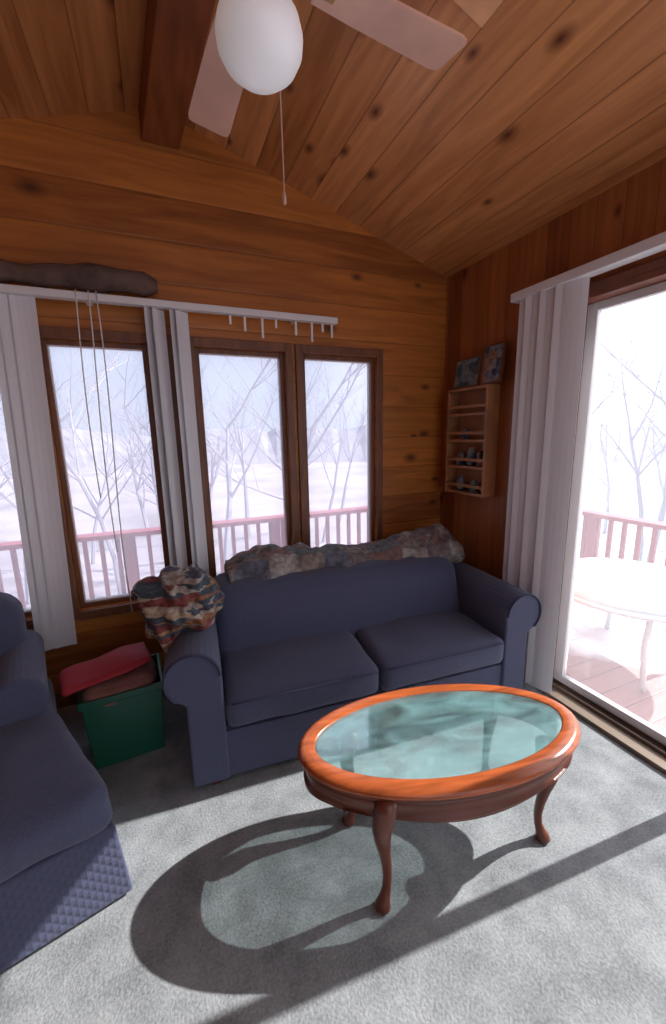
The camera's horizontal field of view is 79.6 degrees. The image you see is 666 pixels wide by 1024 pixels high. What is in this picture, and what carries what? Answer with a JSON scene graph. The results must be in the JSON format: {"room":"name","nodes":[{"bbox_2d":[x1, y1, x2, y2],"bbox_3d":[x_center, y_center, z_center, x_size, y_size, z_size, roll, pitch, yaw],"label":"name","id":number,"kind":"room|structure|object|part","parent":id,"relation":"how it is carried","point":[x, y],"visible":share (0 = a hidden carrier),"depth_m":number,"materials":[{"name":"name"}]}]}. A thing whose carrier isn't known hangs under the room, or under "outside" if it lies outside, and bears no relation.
{"room":"sunroom","nodes":[
{"label":"sunroom","id":0,"kind":"room"},
{"bbox_2d":[0,110,446,692],"bbox_3d":[-0.873,-0.501,2.359,3.640,3.120,0.120,-6,12,-23],"label":"wall","id":1,"kind":"structure","parent":0,"point":[212,227],"depth_m":2.26,"materials":[{"name":"brown wood"}]},
{"bbox_2d":[25,326,169,628],"bbox_3d":[-1.498,-0.146,2.067,1.210,1.540,0.035,-6,12,-23],"label":"window frame","id":2,"kind":"structure","parent":1,"relation":"attached to","point":[44,331],"depth_m":2.13,"materials":[{"name":"brown wood"}]},
{"bbox_2d":[54,669,163,708],"bbox_3d":[-0.815,0.997,2.587,3.640,0.090,0.015,-6,12,-23],"label":"baseboard","id":3,"kind":"structure","parent":1,"relation":"attached to","point":[72,699],"depth_m":2.29,"materials":[{"name":"brown wood"}]},
{"bbox_2d":[0,284,337,650],"bbox_3d":[-1.155,-0.190,2.161,2.570,1.795,0.120,-6,12,-23],"label":"window blinds","id":4,"kind":"object","parent":1,"relation":"attached to","point":[23,392],"visible":0.95,"depth_m":1.99,"materials":[{"name":"white plastic"}]},
{"bbox_2d":[0,259,157,296],"bbox_3d":[-1.559,-1.100,1.796,1.423,0.144,0.146,-6,12,-23],"label":"driftwood log","id":5,"kind":"object","parent":4,"relation":"on","point":[99,278],"visible":0.99,"depth_m":1.90,"materials":[{"name":"brown wood"}]},
{"bbox_2d":[166,335,191,565],"bbox_3d":[-0.876,-0.211,2.333,0.148,1.540,0.022,-6,12,-23],"label":"trim","id":6,"kind":"structure","parent":1,"relation":"attached to","point":[169,338],"depth_m":2.29,"materials":[{"name":"brown wood"}]},
{"bbox_2d":[190,336,382,576],"bbox_3d":[-0.226,-0.276,2.598,1.260,1.540,0.035,-6,12,-23],"label":"window frame","id":7,"kind":"structure","parent":1,"relation":"attached to","point":[299,348],"depth_m":2.55,"materials":[{"name":"brown wood"}]},
{"bbox_2d":[0,680,665,1023],"bbox_3d":[0.008,1.438,0.724,3.880,0.100,4.420,-6,12,-23],"label":"floor","id":8,"kind":"structure","parent":0,"point":[251,899],"depth_m":1.29,"materials":[{"name":"carpet"}]},
{"bbox_2d":[0,592,131,971],"bbox_3d":[-1.416,0.854,1.420,0.986,0.816,1.153,-9,14,-36],"label":"sofa","id":9,"kind":"object","parent":8,"relation":"on","point":[62,860],"visible":1,"depth_m":1.26,"materials":[{"name":"blue fabric"}]},
{"bbox_3d":[-1.734,0.766,1.696,0.740,0.737,0.312,-9,14,-36],"label":"backrest","id":10,"kind":"part","parent":9,"relation":"part of","materials":[{"name":"blue fabric"}]},
{"bbox_3d":[-1.364,0.888,1.790,0.179,0.570,0.540,-9,14,-36],"label":"arm","id":11,"kind":"part","parent":9,"relation":"part of","materials":[{"name":"blue fabric"}]},
{"bbox_2d":[0,678,111,883],"bbox_3d":[-1.349,0.937,1.345,0.945,0.208,0.931,-9,14,-36],"label":"seat cushion","id":12,"kind":"object","parent":9,"relation":"on","point":[55,807],"depth_m":1.25,"materials":[{"name":"blue fabric"}]},
{"bbox_2d":[77,653,163,769],"bbox_3d":[-1.022,0.948,1.976,0.353,0.427,0.300,-7,12,-26],"label":"tub","id":13,"kind":"object","parent":8,"relation":"on","point":[122,714],"visible":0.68,"depth_m":1.86,"materials":[{"name":"teal plastic"}]},
{"bbox_2d":[58,642,151,696],"bbox_3d":[-1.071,0.731,1.886,0.378,0.090,0.204,-9,13,-35],"label":"cushion","id":14,"kind":"object","parent":13,"relation":"on","point":[122,660],"visible":1,"depth_m":1.85,"materials":[{"name":"red fabric"}]},
{"bbox_2d":[82,659,157,705],"bbox_3d":[-1.026,0.822,1.944,0.324,0.167,0.271,-7,12,-26],"label":"towel","id":15,"kind":"object","parent":13,"relation":"in","point":[137,687],"depth_m":1.85,"materials":[{"name":"red fabric"}]},
{"bbox_2d":[162,557,541,786],"bbox_3d":[0.108,0.704,2.267,1.908,0.749,0.851,-5,12,-18],"label":"sofa","id":16,"kind":"object","parent":8,"relation":"on","point":[281,654],"visible":0.9,"depth_m":2.05,"materials":[{"name":"blue fabric"}]},
{"bbox_2d":[130,563,224,652],"bbox_3d":[-0.753,0.477,1.976,0.425,0.403,0.596,-6,12,-23],"label":"knitted throw","id":17,"kind":"object","parent":16,"relation":"on","point":[175,601],"visible":0.97,"depth_m":1.81,"materials":[{"name":"multicoloured fabric"}]},
{"bbox_3d":[-0.688,0.804,2.016,0.229,0.620,0.780,-5,12,-18],"label":"arm","id":18,"kind":"part","parent":16,"relation":"part of","materials":[{"name":"blue fabric"}]},
{"bbox_2d":[220,631,378,726],"bbox_3d":[-0.204,0.773,2.069,0.727,0.179,0.638,-5,12,-18],"label":"seat cushion","id":19,"kind":"object","parent":16,"relation":"on","point":[266,681],"depth_m":1.85,"materials":[{"name":"blue fabric"}]},
{"bbox_3d":[0.048,0.628,2.426,1.479,0.660,0.490,-5,12,-18],"label":"backrest","id":20,"kind":"part","parent":16,"relation":"part of","materials":[{"name":"blue fabric"}]},
{"bbox_2d":[224,523,464,582],"bbox_3d":[0.106,0.247,2.516,1.527,0.252,0.408,-5,12,-18],"label":"patchwork quilt","id":21,"kind":"object","parent":16,"relation":"on","point":[268,561],"visible":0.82,"depth_m":2.39,"materials":[{"name":"multicoloured fabric"}]},
{"bbox_2d":[354,610,503,690],"bbox_3d":[0.482,0.713,2.295,0.728,0.186,0.636,-5,12,-18],"label":"seat cushion","id":22,"kind":"object","parent":16,"relation":"on","point":[418,648],"depth_m":2.09,"materials":[{"name":"blue fabric"}]},
{"bbox_3d":[0.902,0.669,2.539,0.229,0.620,0.780,-5,12,-18],"label":"arm","id":23,"kind":"part","parent":16,"relation":"part of","materials":[{"name":"blue fabric"}]},
{"bbox_2d":[297,684,580,914],"bbox_3d":[0.399,1.001,1.489,1.048,0.454,0.520,-3,11,-10],"label":"coffee table","id":24,"kind":"object","parent":8,"relation":"on","point":[486,792],"visible":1,"depth_m":1.33,"materials":[{"name":"brown wood"}]},
{"bbox_3d":[0.065,1.020,1.532,0.085,0.416,0.079,-3,11,-10],"label":"leg","id":25,"kind":"part","parent":24,"relation":"part of","materials":[{"name":"brown wood"}]},
{"bbox_3d":[0.162,1.071,1.256,0.085,0.416,0.079,-3,11,-10],"label":"leg","id":26,"kind":"part","parent":24,"relation":"part of","materials":[{"name":"brown wood"}]},
{"bbox_3d":[0.396,0.818,1.453,1.028,0.017,0.500,-3,11,-10],"label":"moulding","id":27,"kind":"part","parent":24,"relation":"part of","materials":[{"name":"brown wood"}]},
{"bbox_3d":[0.673,0.967,1.735,0.085,0.416,0.079,-3,11,-10],"label":"leg","id":28,"kind":"part","parent":24,"relation":"part of","materials":[{"name":"brown wood"}]},
{"bbox_3d":[0.770,1.019,1.459,0.085,0.416,0.079,-3,11,-10],"label":"leg","id":29,"kind":"part","parent":24,"relation":"part of","materials":[{"name":"brown wood"}]},
{"bbox_2d":[537,678,665,774],"bbox_3d":[1.677,1.184,1.488,0.180,0.040,1.990,-6,12,-23],"label":"track","id":30,"kind":"object","parent":8,"relation":"on","point":[636,741],"visible":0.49,"depth_m":2.02,"materials":[{"name":"brown metal"}]},
{"bbox_2d":[0,0,665,277],"bbox_3d":[-0.087,-1.411,0.254,4.440,0.803,4.600,-6,12,-23],"label":"ceiling","id":31,"kind":"structure","parent":0,"point":[545,107],"depth_m":1.66,"materials":[{"name":"brown wood"}]},
{"bbox_2d":[138,0,215,148],"bbox_3d":[-0.272,-1.742,0.942,0.429,0.150,2.500,-6,12,-23],"label":"ceiling beam","id":32,"kind":"structure","parent":31,"relation":"attached to","point":[176,31],"depth_m":1.60,"materials":[{"name":"brown wood"}]},
{"bbox_2d":[188,0,466,204],"bbox_3d":[-0.186,-1.270,0.990,1.265,0.793,1.265,-6,12,-23],"label":"ceiling fan","id":33,"kind":"object","parent":31,"relation":"hanging from","point":[256,46],"depth_m":1.10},
{"bbox_2d":[453,0,503,27],"bbox_3d":[0.421,-1.611,1.114,0.290,0.106,0.320,-6,12,-23],"label":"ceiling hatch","id":34,"kind":"object","parent":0,"point":[480,11],"depth_m":1.27,"materials":[{"name":"brown wood"}]},
{"bbox_2d":[440,157,665,579],"bbox_3d":[1.708,-0.043,1.191,0.120,2.560,4.420,-6,12,-23],"label":"wall","id":35,"kind":"structure","parent":0,"point":[480,312],"depth_m":2.39,"materials":[{"name":"brown wood"}]},
{"bbox_2d":[444,384,500,497],"bbox_3d":[0.922,-0.470,2.683,0.100,0.700,0.380,-6,12,-23],"label":"wall shelf","id":36,"kind":"object","parent":35,"relation":"attached to","point":[475,409],"visible":0.98,"depth_m":2.67,"materials":[{"name":"brown wood"}]},
{"bbox_2d":[452,353,482,389],"bbox_3d":[0.888,-0.919,2.641,0.049,0.200,0.240,-6,12,-23],"label":"picture frame","id":37,"kind":"object","parent":36,"relation":"on","point":[468,369],"visible":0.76,"depth_m":2.63,"materials":[{"name":"brown wood"}]},
{"bbox_2d":[456,429,482,492],"bbox_3d":[0.925,-0.347,2.691,0.060,0.420,0.250,-6,12,-23],"label":"trinkets","id":38,"kind":"object","parent":36,"relation":"attached to","point":[471,453],"visible":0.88,"depth_m":2.67,"materials":[{"name":"ceramic"}]},
{"bbox_2d":[456,475,464,489],"bbox_3d":[0.895,-0.204,2.799,0.060,0.100,0.060,-6,12,-23],"label":"jar","id":39,"kind":"object","parent":38,"relation":"on","point":[461,479],"depth_m":2.78,"materials":[{"name":"blue ceramic"}]},
{"bbox_2d":[456,452,464,464],"bbox_3d":[0.888,-0.373,2.775,0.060,0.090,0.060,-6,12,-23],"label":"jar","id":40,"kind":"object","parent":38,"relation":"on","point":[461,454],"depth_m":2.76,"materials":[{"name":"ceramic"}]},
{"bbox_2d":[460,429,469,438],"bbox_3d":[0.896,-0.530,2.717,0.060,0.070,0.060,-6,12,-23],"label":"jar","id":41,"kind":"object","parent":38,"relation":"on","point":[461,436],"depth_m":2.70,"materials":[{"name":"blue ceramic"}]},
{"bbox_2d":[466,448,475,465],"bbox_3d":[0.927,-0.371,2.682,0.060,0.120,0.060,-6,12,-23],"label":"jar","id":42,"kind":"object","parent":38,"relation":"on","point":[471,453],"depth_m":2.66,"materials":[{"name":"blue ceramic"}]},
{"bbox_2d":[469,480,478,492],"bbox_3d":[0.947,-0.173,2.683,0.060,0.080,0.060,-6,12,-23],"label":"jar","id":43,"kind":"object","parent":38,"relation":"on","point":[474,482],"depth_m":2.66,"materials":[{"name":"grey ceramic"}]},
{"bbox_2d":[476,451,482,466],"bbox_3d":[0.963,-0.346,2.603,0.060,0.100,0.060,-6,12,-23],"label":"jar","id":44,"kind":"object","parent":38,"relation":"on","point":[480,455],"depth_m":2.58,"materials":[{"name":"grey ceramic"}]},
{"bbox_2d":[479,340,507,384],"bbox_3d":[0.974,-0.902,2.438,0.048,0.240,0.170,-6,12,-23],"label":"picture frame","id":45,"kind":"object","parent":36,"relation":"on","point":[494,354],"visible":0.94,"depth_m":2.43,"materials":[{"name":"brown wood"}]},
{"bbox_2d":[481,344,502,382],"bbox_3d":[0.976,-0.902,2.439,0.012,0.216,0.146,2,9,-24],"label":"picture","id":46,"kind":"object","parent":45,"relation":"attached to","point":[492,361],"depth_m":2.43},
{"bbox_2d":[502,231,665,693],"bbox_3d":[1.535,0.080,1.321,0.121,2.195,2.450,-6,12,-23],"label":"door blinds","id":47,"kind":"object","parent":35,"relation":"attached to","point":[552,311],"visible":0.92,"depth_m":2.12,"materials":[{"name":"white plastic"}]},
{"bbox_2d":[552,256,665,680],"bbox_3d":[1.673,0.132,1.291,0.140,2.180,2.210,-6,12,-23],"label":"door frame","id":48,"kind":"structure","parent":35,"relation":"attached to","point":[656,276],"depth_m":1.78,"materials":[{"name":"red wood"}]},
{"bbox_2d":[553,281,665,745],"bbox_3d":[1.682,0.145,1.298,0.088,2.070,1.990,-6,12,-23],"label":"door","id":49,"kind":"structure","parent":35,"relation":"in","point":[594,315],"depth_m":2.11,"materials":[{"name":"white plastic"}]},
{"label":"outside","id":50,"kind":"structure","parent":0,"visible":0},
{"bbox_2d":[0,462,665,608],"bbox_3d":[0.084,4.024,0.782,300.000,0.001,300.000,-6,12,-23],"label":"ground","id":51,"kind":"structure","parent":50,"point":[623,498],"depth_m":23.11,"materials":[{"name":"white snow"}]},
{"bbox_2d":[0,421,665,476],"bbox_3d":[7.262,-7.668,42.746,138.753,6.640,55.950,1,11,10],"label":"treeline","id":52,"kind":"object","parent":51,"relation":"on","point":[86,463],"visible":0.27,"depth_m":57.85,"materials":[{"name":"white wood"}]},
{"bbox_2d":[0,297,665,603],"bbox_3d":[0.182,-2.790,12.090,29.561,9.092,14.468,1,11,11],"label":"bare trees","id":53,"kind":"object","parent":51,"relation":"on","point":[636,469],"visible":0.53,"depth_m":11.57,"materials":[{"name":"grey plant"}]},
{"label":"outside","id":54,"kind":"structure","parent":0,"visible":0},
{"bbox_2d":[566,601,665,731],"bbox_3d":[-0.596,1.589,0.643,9.100,0.100,7.100,-6,12,-23],"label":"deck","id":55,"kind":"object","parent":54,"point":[601,659],"visible":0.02,"depth_m":2.84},
{"bbox_2d":[0,338,665,616],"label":"railing","id":56,"kind":"object","parent":55,"relation":"on","point":[592,520],"depth_m":2.78,"materials":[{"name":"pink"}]},
{"bbox_3d":[-1.796,-0.130,2.014,0.530,1.440,0.060,-6,12,-23],"label":"sash","id":57,"kind":"part","parent":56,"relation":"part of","materials":[{"name":"brown wood"}]},
{"bbox_3d":[-1.235,-0.187,2.248,0.490,1.440,0.060,-6,12,-23],"label":"sash","id":58,"kind":"part","parent":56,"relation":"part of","materials":[{"name":"clear glass"}]},
{"bbox_3d":[-0.546,-0.257,2.536,0.530,1.440,0.060,-6,12,-23],"label":"sash","id":59,"kind":"part","parent":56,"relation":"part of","materials":[{"name":"clear glass"}]},
{"bbox_3d":[0.042,-0.318,2.781,0.530,1.440,0.060,-6,12,-23],"label":"sash","id":60,"kind":"part","parent":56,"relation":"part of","materials":[{"name":"clear glass"}]},
{"bbox_2d":[573,558,665,691],"bbox_3d":[2.089,0.738,2.841,1.100,0.613,1.100,-6,12,-23],"label":"patio table","id":61,"kind":"object","parent":55,"relation":"on","point":[621,587],"visible":0.78,"depth_m":2.58,"materials":[{"name":"white plastic"}]},
{"bbox_3d":[2.242,0.713,3.224,0.035,0.511,0.095,3,12,22],"label":"leg","id":62,"kind":"part","parent":61,"relation":"part of","materials":[{"name":"white plastic"}]},
{"bbox_3d":[1.938,0.864,2.478,0.035,0.511,0.095,3,12,22],"label":"leg","id":63,"kind":"part","parent":61,"relation":"part of","materials":[{"name":"white plastic"}]},
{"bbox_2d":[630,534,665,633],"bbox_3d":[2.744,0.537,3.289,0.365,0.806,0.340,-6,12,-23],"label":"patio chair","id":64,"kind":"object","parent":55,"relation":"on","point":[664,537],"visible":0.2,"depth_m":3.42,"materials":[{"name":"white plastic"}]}
]}

